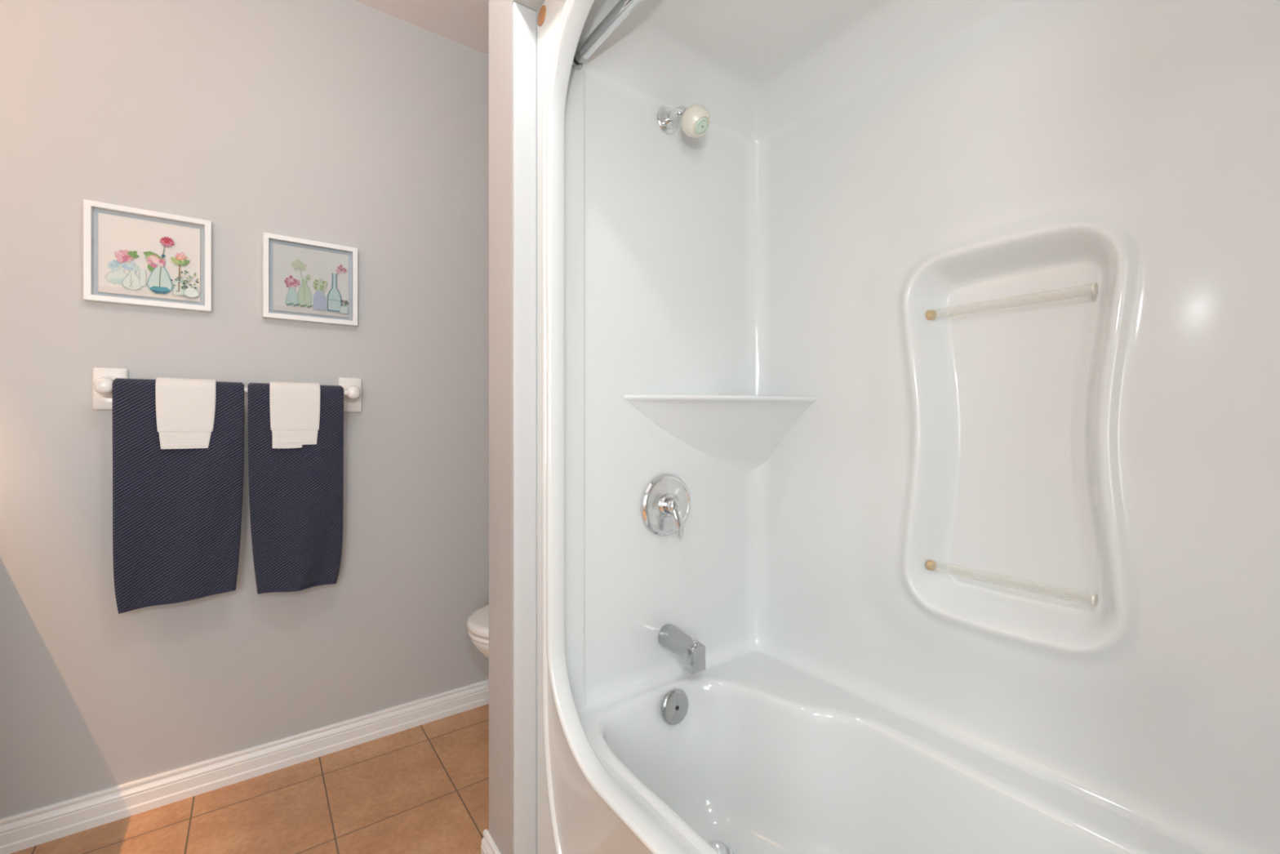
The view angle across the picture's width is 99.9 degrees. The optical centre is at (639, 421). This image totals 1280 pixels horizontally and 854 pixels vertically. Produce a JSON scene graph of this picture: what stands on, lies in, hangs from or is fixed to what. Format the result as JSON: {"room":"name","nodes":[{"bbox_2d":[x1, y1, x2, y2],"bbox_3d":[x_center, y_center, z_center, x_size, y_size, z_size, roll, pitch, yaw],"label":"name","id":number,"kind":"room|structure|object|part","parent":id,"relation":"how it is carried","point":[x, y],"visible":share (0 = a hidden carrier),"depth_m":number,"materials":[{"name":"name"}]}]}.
{"room":"bathroom","nodes":[
{"label":"bathroom","id":0,"kind":"room"},
{"bbox_2d":[0,0,488,818],"bbox_3d":[-1.094,-0.164,1.720,2.630,2.440,0.100,0,0,-36],"label":"wall","id":1,"kind":"structure","parent":0,"point":[352,123],"depth_m":1.58,"materials":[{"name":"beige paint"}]},
{"bbox_2d":[83,199,211,312],"bbox_3d":[-1.335,-0.444,1.470,0.258,0.258,0.024,0,0,-36],"label":"picture frame","id":2,"kind":"object","parent":1,"relation":"attached to","point":[132,256],"visible":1,"depth_m":1.46,"materials":[{"name":"white paint"}]},
{"bbox_2d":[97,213,199,302],"bbox_3d":[-1.333,-0.444,1.468,0.207,0.207,0.012,0,0,-36],"label":"art print","id":3,"kind":"object","parent":2,"relation":"attached to","point":[142,256],"depth_m":1.47,"materials":[{"name":"multicoloured paper"}]},
{"bbox_2d":[92,367,361,412],"bbox_3d":[-1.151,-0.087,1.560,0.632,0.112,0.093,0,0,-36],"label":"towel bar","id":4,"kind":"object","parent":1,"relation":"attached to","point":[103,378],"visible":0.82,"depth_m":1.43,"materials":[{"name":"white ceramic"}]},
{"bbox_3d":[-1.378,-0.092,1.391,0.052,0.068,0.083,0,0,-36],"label":"bar post","id":5,"kind":"part","parent":4,"relation":"part of","materials":[{"name":"white ceramic"}]},
{"bbox_3d":[-1.404,-0.087,1.427,0.068,0.112,0.013,0,0,-36],"label":"mounting plate","id":6,"kind":"part","parent":4,"relation":"part of","materials":[{"name":"white ceramic"}]},
{"bbox_2d":[111,377,244,613],"bbox_3d":[-1.240,0.190,1.459,0.270,0.604,0.044,0,0,-36],"label":"bath towel","id":7,"kind":"object","parent":4,"relation":"hanging from","point":[177,513],"visible":0.93,"depth_m":1.44,"materials":[{"name":"blue fabric"}]},
{"bbox_2d":[155,377,216,448],"bbox_3d":[-1.233,-0.023,1.466,0.124,0.190,0.055,0,0,-36],"label":"washcloth","id":8,"kind":"object","parent":7,"relation":"on","point":[185,407],"visible":0.99,"depth_m":1.44,"materials":[{"name":"white fabric"}]},
{"bbox_2d":[247,382,343,593],"bbox_3d":[-1.024,0.195,1.611,0.242,0.614,0.051,0,0,-36],"label":"bath towel","id":9,"kind":"object","parent":4,"relation":"hanging from","point":[296,495],"visible":0.94,"depth_m":1.60,"materials":[{"name":"blue fabric"}]},
{"bbox_2d":[269,381,319,448],"bbox_3d":[-1.032,-0.020,1.610,0.126,0.196,0.056,0,0,-36],"label":"washcloth","id":10,"kind":"object","parent":9,"relation":"on","point":[295,406],"visible":1,"depth_m":1.59,"materials":[{"name":"white fabric"}]},
{"bbox_3d":[-0.946,-0.087,1.757,0.068,0.112,0.013,0,0,-36],"label":"mounting plate","id":11,"kind":"part","parent":4,"relation":"part of","materials":[{"name":"white ceramic"}]},
{"bbox_3d":[-0.920,-0.092,1.720,0.052,0.068,0.083,0,0,-36],"label":"bar post","id":12,"kind":"part","parent":4,"relation":"part of","materials":[{"name":"white ceramic"}]},
{"bbox_2d":[0,679,488,853],"bbox_3d":[-0.841,1.014,1.830,1.890,0.084,0.016,0,0,-36],"label":"baseboard","id":13,"kind":"structure","parent":1,"relation":"attached to","point":[26,829],"depth_m":1.55,"materials":[{"name":"white paint"}]},
{"bbox_2d":[262,231,357,326],"bbox_3d":[-1.029,-0.440,1.690,0.253,0.253,0.024,0,0,-36],"label":"picture frame","id":14,"kind":"object","parent":1,"relation":"attached to","point":[304,280],"visible":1,"depth_m":1.68,"materials":[{"name":"white paint"}]},
{"bbox_2d":[273,243,348,317],"bbox_3d":[-1.028,-0.440,1.688,0.202,0.202,0.010,0,0,-36],"label":"art print","id":15,"kind":"object","parent":14,"relation":"attached to","point":[311,280],"depth_m":1.69,"materials":[{"name":"multicoloured paper"}]},
{"bbox_2d":[9,703,488,853],"bbox_3d":[-0.136,1.081,0.386,2.630,0.050,3.385,0,0,-36],"label":"floor","id":16,"kind":"structure","parent":0,"point":[424,788],"depth_m":1.47,"materials":[{"name":"tile"}]},
{"bbox_2d":[466,604,488,658],"bbox_3d":[-0.190,0.671,1.852,0.799,0.770,0.460,0,0,-36],"label":"toilet","id":17,"kind":"object","parent":16,"relation":"on","point":[477,623],"visible":0.12,"depth_m":1.61,"materials":[{"name":"white ceramic"}]},
{"bbox_3d":[-0.286,0.620,1.783,0.563,0.026,0.380,0,0,-36],"label":"lid","id":18,"kind":"part","parent":17,"relation":"part of","materials":[{"name":"white ceramic"}]},
{"bbox_3d":[-0.285,0.644,1.784,0.560,0.016,0.376,0,0,-36],"label":"seat","id":19,"kind":"part","parent":17,"relation":"part of","materials":[{"name":"white ceramic"}]},
{"bbox_3d":[-0.266,0.855,1.798,0.593,0.402,0.368,0,0,-36],"label":"bowl","id":20,"kind":"part","parent":17,"relation":"part of","materials":[{"name":"white ceramic"}]},
{"bbox_2d":[536,0,1279,853],"bbox_3d":[0.521,0.077,0.794,0.782,1.957,1.522,0,0,-36],"label":"shower","id":21,"kind":"object","parent":16,"relation":"on","point":[950,330],"depth_m":1.15,"materials":[{"name":"white"}]},
{"bbox_3d":[-0.213,-0.876,1.162,0.003,0.039,0.039,0,0,-36],"label":"copper cap","id":22,"kind":"part","parent":21,"relation":"part of","materials":[{"name":"orange metal"}]},
{"bbox_2d":[572,0,642,70],"bbox_3d":[0.292,-0.824,0.621,0.036,0.036,1.507,0,0,-36],"label":"curtain rod","id":23,"kind":"object","parent":21,"relation":"attached to","point":[623,8],"visible":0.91,"depth_m":1.12,"materials":[{"name":"silver metal"}]},
{"bbox_3d":[0.230,0.077,0.586,0.066,1.957,1.522,0,0,-36],"label":"frame","id":24,"kind":"part","parent":21,"relation":"part of","materials":[{"name":"white plastic"}]},
{"bbox_2d":[640,473,690,537],"bbox_3d":[0.083,0.214,1.368,0.160,0.160,0.058,0,0,-36],"label":"shower valve","id":25,"kind":"object","parent":21,"relation":"attached to","point":[665,505],"visible":1,"depth_m":1.36,"materials":[{"name":"silver metal"}]},
{"bbox_3d":[0.089,0.241,1.360,0.041,0.096,0.039,0,0,-36],"label":"lever handle","id":26,"kind":"part","parent":25,"relation":"part of","materials":[{"name":"silver metal"}]},
{"bbox_3d":[0.087,0.704,1.329,0.081,0.081,0.020,0,0,-36],"label":"overflow plate","id":27,"kind":"part","parent":21,"relation":"part of","materials":[{"name":"silver metal"}]},
{"bbox_2d":[657,623,705,674],"bbox_3d":[0.106,0.562,1.343,0.060,0.077,0.124,0,0,-36],"label":"tub spout","id":28,"kind":"object","parent":21,"relation":"attached to","point":[690,650],"visible":1,"depth_m":1.31,"materials":[{"name":"silver metal"}]},
{"bbox_3d":[0.134,0.534,1.304,0.017,0.019,0.017,0,0,-36],"label":"diverter knob","id":29,"kind":"part","parent":28,"relation":"part of","materials":[{"name":"silver metal"}]},
{"bbox_2d":[657,103,710,137],"bbox_3d":[0.114,-0.754,1.339,0.073,0.117,0.142,0,0,-36],"label":"showerhead","id":30,"kind":"object","parent":21,"relation":"attached to","point":[695,118],"visible":1,"depth_m":1.30,"materials":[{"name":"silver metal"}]},
{"bbox_3d":[0.097,-0.772,1.358,0.022,0.042,0.088,0,0,-36],"label":"shower arm","id":31,"kind":"part","parent":30,"relation":"part of","materials":[{"name":"silver metal"}]},
{"bbox_2d":[623,394,817,472],"bbox_3d":[0.214,0.059,1.370,0.477,0.253,0.211,0,0,-36],"label":"corner shelf","id":32,"kind":"object","parent":21,"relation":"attached to","point":[663,433],"depth_m":1.43,"materials":[{"name":"white plastic"}]},
{"bbox_2d":[578,652,1204,853],"bbox_3d":[0.511,0.820,0.781,0.679,0.317,1.512,0,0,-36],"label":"tub basin","id":33,"kind":"object","parent":21,"relation":"in","point":[745,753],"depth_m":1.20,"materials":[{"name":"white plastic"}]},
{"bbox_3d":[0.651,0.321,1.204,0.022,0.022,0.012,0,0,-36],"label":"rail","id":34,"kind":"part","parent":21,"relation":"part of","materials":[{"name":"beige"}]},
{"bbox_3d":[0.651,-0.239,1.204,0.022,0.022,0.012,0,0,-36],"label":"rail","id":35,"kind":"part","parent":21,"relation":"part of","materials":[{"name":"beige plastic"}]},
{"bbox_3d":[0.820,0.321,0.970,0.022,0.022,0.004,0,0,-36],"label":"rail","id":36,"kind":"part","parent":21,"relation":"part of","materials":[{"name":"beige plastic"}]},
{"bbox_3d":[0.820,-0.239,0.970,0.022,0.022,0.004,0,0,-36],"label":"rail","id":37,"kind":"part","parent":21,"relation":"part of","materials":[{"name":"beige plastic"}]},
{"bbox_2d":[353,0,488,55],"bbox_3d":[-0.136,-1.414,0.386,2.630,0.060,3.385,0,0,-36],"label":"ceiling","id":38,"kind":"structure","parent":0,"point":[464,22],"depth_m":1.84,"materials":[{"name":"white paint"}]},
{"bbox_2d":[488,0,512,853],"bbox_3d":[0.039,-0.164,1.474,0.877,2.440,0.140,0,0,-36],"label":"wall partition","id":39,"kind":"structure","parent":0,"point":[500,11],"depth_m":1.21,"materials":[{"name":"beige paint"}]},
{"bbox_2d":[480,828,500,853],"bbox_3d":[-0.329,1.014,1.219,0.016,0.084,0.154,0,0,-36],"label":"baseboard","id":40,"kind":"structure","parent":39,"relation":"attached to","point":[488,846],"depth_m":1.26,"materials":[{"name":"white paint"}]},
{"bbox_2d":[512,1,536,853],"bbox_3d":[-0.252,0.077,1.172,0.052,1.957,0.010,0,0,-36],"label":"trim","id":41,"kind":"structure","parent":39,"relation":"attached to","point":[524,19],"depth_m":1.17,"materials":[{"name":"grey paint"}]},
{"bbox_2d":[511,0,545,12],"bbox_3d":[0.526,-1.143,0.795,0.877,0.482,1.530,0,0,-36],"label":"wall","id":42,"kind":"structure","parent":0,"point":[534,5],"depth_m":1.16,"materials":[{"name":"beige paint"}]}
]}

